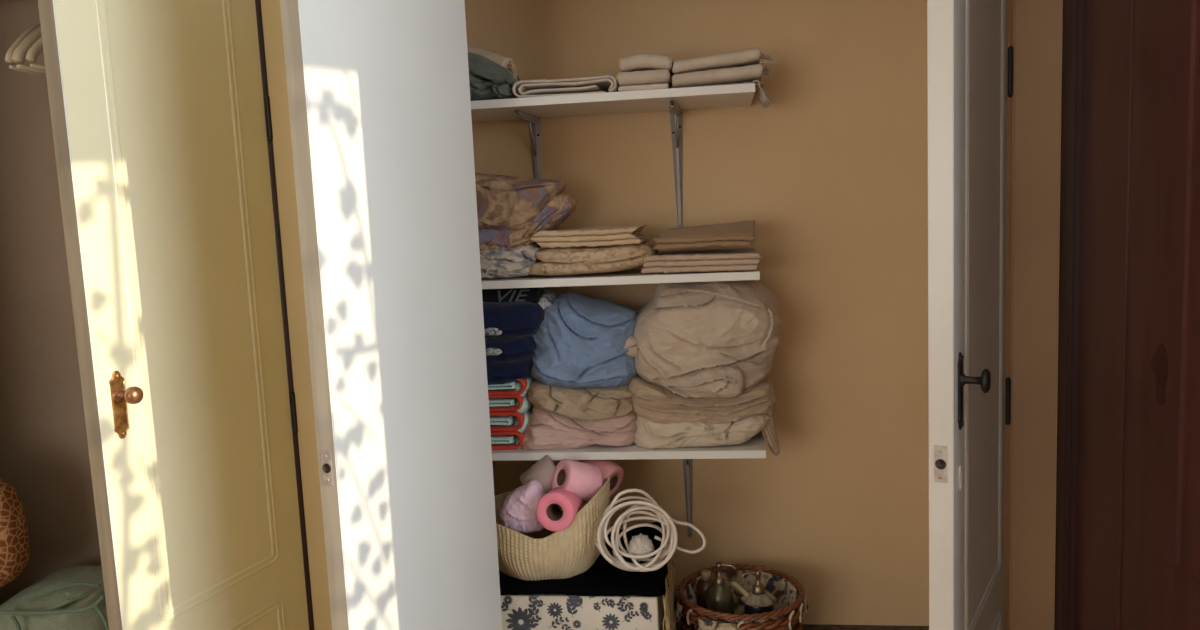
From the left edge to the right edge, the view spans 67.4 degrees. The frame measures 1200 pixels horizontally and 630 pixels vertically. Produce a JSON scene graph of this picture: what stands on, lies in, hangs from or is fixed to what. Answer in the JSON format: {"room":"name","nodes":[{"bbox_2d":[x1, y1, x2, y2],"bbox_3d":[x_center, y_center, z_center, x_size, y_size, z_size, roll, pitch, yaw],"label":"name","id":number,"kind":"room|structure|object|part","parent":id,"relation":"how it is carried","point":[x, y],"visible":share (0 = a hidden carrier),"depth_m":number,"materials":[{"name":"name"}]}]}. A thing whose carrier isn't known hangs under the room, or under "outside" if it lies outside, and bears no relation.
{"room":"hallway","nodes":[
{"label":"hallway","id":0,"kind":"room"},
{"bbox_2d":[0,0,928,625],"bbox_3d":[-0.716,-0.233,2.644,3.700,2.620,0.060,-2,7,8],"label":"wall","id":1,"kind":"structure","parent":0,"point":[831,176],"depth_m":2.49,"materials":[{"name":"paint"}]},
{"bbox_2d":[514,111,541,178],"bbox_3d":[-0.190,-0.374,2.408,0.034,0.316,0.234,-2,7,8],"label":"shelf bracket","id":2,"kind":"object","parent":1,"relation":"attached to","point":[534,123],"visible":0.68,"depth_m":2.50,"materials":[{"name":"silver metal"}]},
{"bbox_3d":[-0.197,-0.522,2.389,0.034,0.017,0.229,-2,7,8],"label":"arm","id":3,"kind":"part","parent":2,"relation":"part of","materials":[{"name":"grey paint"}]},
{"bbox_2d":[539,287,548,294],"bbox_3d":[-0.169,0.068,2.459,0.034,0.316,0.234,-2,7,8],"label":"shelf bracket","id":4,"kind":"object","parent":1,"relation":"attached to","point":[543,289],"visible":0.04,"depth_m":2.55,"materials":[{"name":"grey metal"}]},
{"bbox_2d":[471,83,754,121],"bbox_3d":[-0.011,-0.543,2.325,0.800,0.020,0.305,-2,7,8],"label":"shelf board","id":5,"kind":"object","parent":1,"relation":"attached to","point":[736,95],"visible":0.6,"depth_m":2.21,"materials":[{"name":"white laminate"}]},
{"bbox_2d":[468,52,519,100],"bbox_3d":[-0.307,-0.609,2.297,0.210,0.134,0.210,0,7,20],"label":"towel","id":6,"kind":"object","parent":5,"relation":"on","point":[488,80],"visible":0.58,"depth_m":2.23,"materials":[{"name":"fabric"}]},
{"bbox_2d":[467,44,517,80],"bbox_3d":[-0.291,-0.647,2.295,0.181,0.120,0.047,1,7,25],"label":"rolled towel","id":7,"kind":"object","parent":6,"relation":"on","point":[506,62],"visible":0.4,"depth_m":2.27,"materials":[{"name":"beige fabric"}]},
{"bbox_2d":[512,75,619,97],"bbox_3d":[-0.073,-0.573,2.318,0.264,0.048,0.240,-2,7,8],"label":"towel","id":8,"kind":"object","parent":5,"relation":"on","point":[605,83],"visible":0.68,"depth_m":2.21,"materials":[{"name":"beige fabric"}]},
{"bbox_2d":[618,83,669,91],"bbox_3d":[0.113,-0.559,2.245,0.126,0.018,0.142,-2,7,8],"label":"napkin","id":9,"kind":"object","parent":5,"relation":"on","point":[665,85],"visible":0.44,"depth_m":2.18,"materials":[{"name":"beige fabric"}]},
{"bbox_2d":[617,69,671,87],"bbox_3d":[0.113,-0.582,2.235,0.130,0.034,0.141,-2,7,8],"label":"napkin","id":10,"kind":"object","parent":9,"relation":"on","point":[658,76],"visible":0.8,"depth_m":2.17,"materials":[{"name":"beige fabric"}]},
{"bbox_2d":[619,53,673,76],"bbox_3d":[0.118,-0.619,2.232,0.131,0.044,0.142,-2,7,8],"label":"napkin","id":11,"kind":"object","parent":10,"relation":"on","point":[638,62],"visible":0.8,"depth_m":2.17,"materials":[{"name":"beige fabric"}]},
{"bbox_2d":[673,80,770,108],"bbox_3d":[0.307,-0.548,2.273,0.247,0.051,0.236,-2,7,8],"label":"hand towel","id":12,"kind":"object","parent":5,"relation":"on","point":[760,95],"visible":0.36,"depth_m":2.19,"materials":[{"name":"beige fabric"}]},
{"bbox_2d":[672,64,763,87],"bbox_3d":[0.294,-0.588,2.255,0.222,0.040,0.222,-2,7,8],"label":"hand towel","id":13,"kind":"object","parent":12,"relation":"on","point":[750,73],"visible":0.77,"depth_m":2.15,"materials":[{"name":"beige fabric"}]},
{"bbox_2d":[672,48,775,75],"bbox_3d":[0.308,-0.617,2.253,0.250,0.061,0.222,-2,7,8],"label":"hand towel","id":14,"kind":"object","parent":13,"relation":"on","point":[752,56],"visible":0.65,"depth_m":2.15,"materials":[{"name":"beige fabric"}]},
{"bbox_2d":[481,268,759,288],"bbox_3d":[0.009,-0.101,2.376,0.800,0.020,0.305,-2,7,8],"label":"shelf board","id":15,"kind":"object","parent":1,"relation":"attached to","point":[634,275],"visible":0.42,"depth_m":2.23,"materials":[{"name":"white laminate"}]},
{"bbox_2d":[480,243,540,278],"bbox_3d":[-0.256,-0.144,2.363,0.244,0.089,0.236,-2,7,8],"label":"sheet","id":16,"kind":"object","parent":15,"relation":"on","point":[516,261],"visible":0.61,"depth_m":2.27,"materials":[{"name":"multicoloured fabric"}]},
{"bbox_2d":[478,194,576,250],"bbox_3d":[-0.219,-0.235,2.363,0.327,0.156,0.224,-2,7,8],"label":"quilt","id":17,"kind":"object","parent":16,"relation":"on","point":[561,206],"visible":0.44,"depth_m":2.27,"materials":[{"name":"multicoloured fabric"}]},
{"bbox_2d":[475,172,565,229],"bbox_3d":[-0.232,-0.293,2.335,0.307,0.161,0.263,-2,7,8],"label":"quilt","id":18,"kind":"object","parent":17,"relation":"on","point":[504,202],"visible":0.69,"depth_m":2.23,"materials":[{"name":"multicoloured fabric"}]},
{"bbox_2d":[528,242,657,275],"bbox_3d":[-0.017,-0.148,2.339,0.335,0.080,0.252,-2,7,8],"label":"sheet","id":19,"kind":"object","parent":15,"relation":"on","point":[558,261],"visible":0.86,"depth_m":2.24,"materials":[{"name":"beige fabric"}]},
{"bbox_2d":[530,225,649,248],"bbox_3d":[-0.017,-0.205,2.348,0.286,0.054,0.263,-2,7,8],"label":"sheet","id":20,"kind":"object","parent":19,"relation":"on","point":[600,235],"visible":1,"depth_m":2.23,"materials":[{"name":"beige fabric"}]},
{"bbox_2d":[641,248,760,273],"bbox_3d":[0.261,-0.142,2.332,0.307,0.048,0.281,-2,7,8],"label":"sheet","id":21,"kind":"object","parent":15,"relation":"on","point":[747,259],"visible":1,"depth_m":2.20,"materials":[{"name":"fabric"}]},
{"bbox_2d":[653,220,754,249],"bbox_3d":[0.269,-0.204,2.302,0.261,0.064,0.233,-2,7,8],"label":"sheet","id":22,"kind":"object","parent":21,"relation":"on","point":[741,233],"visible":1,"depth_m":2.20,"materials":[{"name":"brown fabric"}]},
{"bbox_2d":[492,430,765,460],"bbox_3d":[0.031,0.338,2.426,0.804,0.020,0.305,-2,7,8],"label":"shelf board","id":23,"kind":"object","parent":1,"relation":"attached to","point":[754,447],"visible":0.32,"depth_m":2.28,"materials":[{"name":"white laminate"}]},
{"bbox_2d":[490,431,523,448],"bbox_3d":[-0.270,0.326,2.451,0.202,0.074,0.244,-2,7,8],"label":"bath towel","id":24,"kind":"object","parent":23,"relation":"on","point":[499,439],"visible":0.27,"depth_m":2.34,"materials":[{"name":"red fabric"}]},
{"bbox_2d":[489,406,532,432],"bbox_3d":[-0.269,0.276,2.446,0.199,0.077,0.243,-2,7,8],"label":"bath towel","id":25,"kind":"object","parent":24,"relation":"on","point":[499,420],"visible":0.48,"depth_m":2.33,"materials":[{"name":"red fabric"}]},
{"bbox_2d":[488,395,532,412],"bbox_3d":[-0.268,0.226,2.440,0.197,0.067,0.242,-2,7,8],"label":"bath towel","id":26,"kind":"object","parent":25,"relation":"on","point":[517,403],"visible":0.4,"depth_m":2.33,"materials":[{"name":"red fabric"}]},
{"bbox_2d":[488,376,534,396],"bbox_3d":[-0.268,0.181,2.434,0.199,0.071,0.242,-2,7,8],"label":"bath towel","id":27,"kind":"object","parent":26,"relation":"on","point":[521,387],"visible":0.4,"depth_m":2.32,"materials":[{"name":"red fabric"}]},
{"bbox_2d":[486,357,533,384],"bbox_3d":[-0.265,0.143,2.404,0.232,0.080,0.235,-2,7,8],"label":"bath towel","id":28,"kind":"object","parent":27,"relation":"on","point":[508,372],"visible":0.46,"depth_m":2.30,"materials":[{"name":"blue fabric"}]},
{"bbox_2d":[485,335,535,364],"bbox_3d":[-0.262,0.085,2.397,0.226,0.084,0.239,-2,7,8],"label":"bath towel","id":29,"kind":"object","parent":28,"relation":"on","point":[498,350],"visible":0.5,"depth_m":2.29,"materials":[{"name":"blue fabric"}]},
{"bbox_2d":[482,287,543,338],"bbox_3d":[-0.252,-0.006,2.383,0.243,0.136,0.237,-2,7,8],"label":"bath towel","id":30,"kind":"object","parent":29,"relation":"on","point":[509,312],"visible":0.64,"depth_m":2.29,"materials":[{"name":"fabric"}]},
{"bbox_2d":[521,405,636,449],"bbox_3d":[-0.055,0.276,2.396,0.325,0.116,0.272,-2,7,8],"label":"sheet","id":31,"kind":"object","parent":23,"relation":"on","point":[548,429],"visible":0.67,"depth_m":2.30,"materials":[{"name":"pink fabric"}]},
{"bbox_2d":[527,379,633,422],"bbox_3d":[-0.039,0.221,2.393,0.293,0.118,0.270,-2,7,8],"label":"sheet","id":32,"kind":"object","parent":31,"relation":"on","point":[586,405],"visible":0.66,"depth_m":2.29,"materials":[{"name":"beige fabric"}]},
{"bbox_2d":[531,292,637,388],"bbox_3d":[-0.038,0.071,2.381,0.300,0.261,0.294,-1,7,10],"label":"bundle","id":33,"kind":"object","parent":32,"relation":"on","point":[580,340],"visible":0.88,"depth_m":2.27,"materials":[{"name":"blue fabric"}]},
{"bbox_2d":[538,292,556,314],"bbox_3d":[-0.140,-0.021,2.387,0.051,0.076,0.150,-2,7,8],"label":"striped cloth","id":34,"kind":"object","parent":33,"relation":"on","point":[547,299],"visible":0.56,"depth_m":2.33,"materials":[{"name":"white fabric"}]},
{"bbox_2d":[634,413,770,448],"bbox_3d":[0.267,0.279,2.364,0.367,0.088,0.285,-2,7,8],"label":"sheet","id":35,"kind":"object","parent":23,"relation":"on","point":[648,434],"visible":0.52,"depth_m":2.25,"materials":[{"name":"beige fabric"}]},
{"bbox_2d":[669,101,682,226],"bbox_3d":[0.200,-0.386,2.357,0.034,0.316,0.234,-2,7,8],"label":"shelf bracket","id":36,"kind":"object","parent":1,"relation":"attached to","point":[676,111],"visible":0.98,"depth_m":2.46,"materials":[{"name":"silver metal"}]},
{"bbox_3d":[0.193,-0.534,2.337,0.034,0.017,0.229,-2,7,8],"label":"arm","id":37,"kind":"part","parent":36,"relation":"part of","materials":[{"name":"grey paint"}]},
{"bbox_2d":[683,459,692,536],"bbox_3d":[0.238,0.495,2.459,0.034,0.316,0.234,-2,7,8],"label":"shelf bracket","id":38,"kind":"object","parent":1,"relation":"attached to","point":[687,463],"visible":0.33,"depth_m":2.57,"materials":[{"name":"grey metal"}]},
{"bbox_2d":[261,0,1062,629],"bbox_3d":[0.737,-0.241,2.140,2.887,2.620,0.560,-2,7,8],"label":"door frame","id":39,"kind":"structure","parent":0,"point":[271,9],"depth_m":2.07,"materials":[{"name":"paint"}]},
{"bbox_2d":[38,0,308,629],"bbox_3d":[-0.807,0.092,1.848,0.091,1.855,0.509,0,7,21],"label":"door","id":40,"kind":"structure","parent":39,"relation":"in","point":[157,112],"depth_m":1.78,"materials":[{"name":"beige paint"}]},
{"bbox_3d":[-0.884,0.166,1.659,0.007,0.127,0.032,0,7,21],"label":"escutcheon plate","id":41,"kind":"part","parent":40,"relation":"part of","materials":[{"name":"gold metal"}]},
{"bbox_3d":[-0.862,0.147,1.648,0.051,0.033,0.033,0,7,21],"label":"knob","id":42,"kind":"part","parent":40,"relation":"part of","materials":[{"name":"brown metal"}]},
{"bbox_2d":[255,0,314,629],"bbox_3d":[-0.728,0.121,2.151,0.044,2.030,0.038,-2,7,8],"label":"trim","id":43,"kind":"structure","parent":39,"relation":"attached to","point":[257,2],"depth_m":2.12,"materials":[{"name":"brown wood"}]},
{"bbox_2d":[280,0,501,629],"bbox_3d":[-0.377,0.081,1.774,0.050,1.855,0.559,0,7,21],"label":"door","id":44,"kind":"structure","parent":39,"relation":"in","point":[379,101],"depth_m":1.69,"materials":[{"name":"white paint"}]},
{"bbox_3d":[-0.465,0.261,1.533,0.020,0.060,0.002,0,7,21],"label":"latch plate","id":45,"kind":"part","parent":44,"relation":"part of","materials":[{"name":"silver metal"}]},
{"bbox_2d":[1054,0,1076,629],"bbox_3d":[0.952,-0.044,1.836,0.018,2.280,0.057,-2,7,8],"label":"trim","id":46,"kind":"structure","parent":39,"relation":"attached to","point":[1069,25],"depth_m":1.83,"materials":[{"name":"brown wood"}]},
{"bbox_2d":[1067,0,1083,629],"bbox_3d":[0.974,-0.044,1.824,0.046,2.280,0.049,-2,7,8],"label":"trim","id":47,"kind":"structure","parent":39,"relation":"attached to","point":[1080,3],"depth_m":1.80,"materials":[{"name":"brown wood"}]},
{"bbox_2d":[1074,0,1199,629],"bbox_3d":[0.924,0.004,1.385,0.041,2.270,0.840,-2,7,8],"label":"door","id":48,"kind":"structure","parent":39,"relation":"in","point":[1137,543],"depth_m":1.55,"materials":[{"name":"brown wood"}]},
{"bbox_2d":[628,374,779,455],"bbox_3d":[0.270,0.255,2.359,0.389,0.217,0.299,-2,7,8],"label":"sheet","id":49,"kind":"object","parent":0,"point":[657,404],"visible":0.62,"depth_m":2.24,"materials":[{"name":"beige fabric"}]},
{"bbox_2d":[624,280,780,397],"bbox_3d":[0.271,0.060,2.345,0.406,0.317,0.352,-1,7,16],"label":"bundle","id":50,"kind":"object","parent":49,"relation":"on","point":[710,339],"visible":0.94,"depth_m":2.21,"materials":[{"name":"beige fabric"}]},
{"bbox_2d":[676,622,928,629],"bbox_3d":[-0.676,0.971,2.480,3.450,0.030,0.540,-2,7,8],"label":"floor","id":51,"kind":"structure","parent":0,"point":[678,624],"depth_m":2.55,"materials":[{"name":"brown wood"}]},
{"bbox_2d":[0,565,108,629],"bbox_3d":[-1.602,0.860,2.632,0.633,0.237,0.353,-2,7,8],"label":"tote bag","id":52,"kind":"object","parent":51,"relation":"on","point":[69,598],"visible":0.8,"depth_m":2.52,"materials":[{"name":"green fabric"}]},
{"bbox_2d":[500,594,665,629],"bbox_3d":[-0.030,0.793,2.358,0.394,0.331,0.393,-2,7,8],"label":"storage box","id":53,"kind":"object","parent":51,"relation":"on","point":[540,611],"visible":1,"depth_m":2.16,"materials":[{"name":"cardboard"}]},
{"bbox_2d":[499,522,677,629],"bbox_3d":[-0.029,0.720,2.346,0.449,0.255,0.401,-2,7,8],"label":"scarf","id":54,"kind":"object","parent":53,"relation":"on","point":[602,578],"visible":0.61,"depth_m":2.18,"materials":[{"name":"black fabric"}]},
{"bbox_2d":[494,477,609,580],"bbox_3d":[-0.138,0.527,2.269,0.337,0.224,0.257,-2,7,2],"label":"basket","id":55,"kind":"object","parent":54,"relation":"on","point":[545,554],"visible":0.55,"depth_m":2.17,"materials":[{"name":"beige wicker"}]},
{"bbox_2d":[500,479,544,532],"bbox_3d":[-0.189,0.476,2.244,0.120,0.129,0.108,-2,7,8],"label":"pack","id":56,"kind":"object","parent":55,"relation":"in","point":[518,510],"visible":0.84,"depth_m":2.21},
{"bbox_2d":[520,455,558,493],"bbox_3d":[-0.141,0.420,2.304,0.128,0.128,0.094,-3,7,-3],"label":"toilet roll","id":57,"kind":"object","parent":55,"relation":"in","point":[543,469],"visible":0.52,"depth_m":2.27,"materials":[{"name":"grey paper"}]},
{"bbox_2d":[536,487,582,531],"bbox_3d":[-0.097,0.469,2.187,0.094,0.104,0.104,-1,7,13],"label":"toilet roll","id":58,"kind":"object","parent":55,"relation":"in","point":[548,513],"visible":0.94,"depth_m":2.15,"materials":[{"name":"pink paper"}]},
{"bbox_2d":[552,459,602,502],"bbox_3d":[-0.057,0.413,2.241,0.120,0.120,0.094,-6,8,-28],"label":"toilet roll","id":59,"kind":"object","parent":58,"relation":"on","point":[585,480],"visible":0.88,"depth_m":2.21,"materials":[{"name":"pink paper"}]},
{"bbox_2d":[579,460,623,496],"bbox_3d":[-0.003,0.413,2.326,0.119,0.119,0.094,2,8,37],"label":"toilet roll","id":60,"kind":"object","parent":55,"relation":"in","point":[608,468],"visible":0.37,"depth_m":2.30,"materials":[{"name":"paper"}]},
{"bbox_2d":[629,533,654,561],"bbox_3d":[0.099,0.559,2.163,0.065,0.066,0.064,-2,7,8],"label":"yarn ball","id":61,"kind":"object","parent":54,"relation":"on","point":[640,544],"visible":0.92,"depth_m":2.14,"materials":[{"name":"white fabric"}]},
{"bbox_2d":[596,489,705,571],"bbox_3d":[0.117,0.516,2.164,0.272,0.223,0.149,-2,7,8],"label":"rope coil","id":62,"kind":"object","parent":54,"relation":"on","point":[669,539],"visible":1,"depth_m":2.13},
{"bbox_2d":[674,564,807,629],"bbox_3d":[0.371,0.812,2.358,0.345,0.216,0.341,-2,7,8],"label":"wicker basket","id":63,"kind":"object","parent":51,"relation":"on","point":[791,602],"depth_m":2.33,"materials":[{"name":"brown wicker"}]},
{"bbox_2d":[696,570,713,608],"bbox_3d":[0.287,0.758,2.421,0.056,0.142,0.056,-2,7,8],"label":"jar","id":64,"kind":"object","parent":63,"relation":"in","point":[705,582],"visible":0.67,"depth_m":2.40,"materials":[{"name":"red glass"}]},
{"bbox_2d":[706,562,735,613],"bbox_3d":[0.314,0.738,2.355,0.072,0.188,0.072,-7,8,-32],"label":"pump bottle","id":65,"kind":"object","parent":63,"relation":"in","point":[720,598],"visible":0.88,"depth_m":2.33,"materials":[{"name":"green glass"}]},
{"bbox_3d":[0.366,0.715,2.345,0.013,0.020,0.072,-6,7,-24],"label":"brush handle","id":66,"kind":"part","parent":63,"relation":"part of","materials":[{"name":"beige wood"}]},
{"bbox_2d":[740,570,776,614],"bbox_3d":[0.410,0.740,2.322,0.088,0.168,0.088,1,8,30],"label":"pump bottle","id":67,"kind":"object","parent":63,"relation":"in","point":[760,600],"visible":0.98,"depth_m":2.30,"materials":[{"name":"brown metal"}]},
{"bbox_3d":[-0.388,-0.181,2.059,5.100,2.620,0.100,-2,7,8],"label":"wall","id":68,"kind":"structure","parent":0,"visible":0},
{"bbox_2d":[0,478,28,587],"bbox_3d":[-1.748,0.600,2.493,0.322,0.386,0.148,-2,7,8],"label":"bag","id":69,"kind":"object","parent":68,"relation":"hanging from","point":[14,537],"visible":1,"depth_m":2.45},
{"bbox_2d":[927,0,1013,629],"bbox_3d":[0.703,0.048,1.637,0.085,1.855,0.562,2,8,32],"label":"door","id":70,"kind":"structure","parent":68,"relation":"in","point":[970,58],"depth_m":1.49,"materials":[{"name":"white paint"}]},
{"bbox_3d":[0.543,0.237,1.434,0.020,0.060,0.002,2,8,32],"label":"latch plate","id":71,"kind":"part","parent":70,"relation":"part of","materials":[{"name":"paint"}]},
{"bbox_3d":[0.583,0.123,1.450,0.007,0.127,0.032,2,8,32],"label":"escutcheon plate","id":72,"kind":"part","parent":70,"relation":"part of","materials":[{"name":"black metal"}]},
{"bbox_3d":[0.600,0.105,1.437,0.045,0.039,0.039,2,8,32],"label":"knob","id":73,"kind":"part","parent":70,"relation":"part of","materials":[{"name":"black metal"}]},
{"bbox_2d":[1004,0,1061,629],"bbox_3d":[0.901,-0.058,1.890,0.092,2.300,0.076,-2,7,8],"label":"trim","id":74,"kind":"structure","parent":68,"relation":"attached to","point":[1034,26],"depth_m":1.86,"materials":[{"name":"brown paint"}]},
{"bbox_3d":[-1.498,-0.902,2.419,1.930,0.024,0.024,-2,7,8],"label":"rail","id":75,"kind":"object","parent":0,"visible":0},
{"bbox_2d":[5,22,45,76],"bbox_3d":[-1.474,-0.781,2.431,0.020,0.287,0.423,-2,7,2],"label":"clothes hanger","id":76,"kind":"object","parent":75,"relation":"hanging from","point":[8,57],"visible":0.25,"depth_m":2.28,"materials":[{"name":"beige wood"}]},
{"bbox_2d":[12,26,45,73],"bbox_3d":[-1.444,-0.782,2.427,0.020,0.287,0.423,-2,7,5],"label":"clothes hanger","id":77,"kind":"object","parent":75,"relation":"hanging from","point":[38,28],"visible":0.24,"depth_m":2.27,"materials":[{"name":"beige wood"}]},
{"bbox_2d":[14,29,45,72],"bbox_3d":[-1.419,-0.782,2.424,0.020,0.287,0.423,-1,7,10],"label":"clothes hanger","id":78,"kind":"object","parent":75,"relation":"hanging from","point":[21,52],"visible":0.21,"depth_m":2.26,"materials":[{"name":"beige wood"}]},
{"bbox_2d":[25,37,44,68],"bbox_3d":[-1.374,-0.784,2.418,0.020,0.287,0.423,-1,7,14],"label":"clothes hanger","id":79,"kind":"object","parent":75,"relation":"hanging from","point":[36,48],"visible":0.25,"depth_m":2.25,"materials":[{"name":"beige wood"}]}
]}

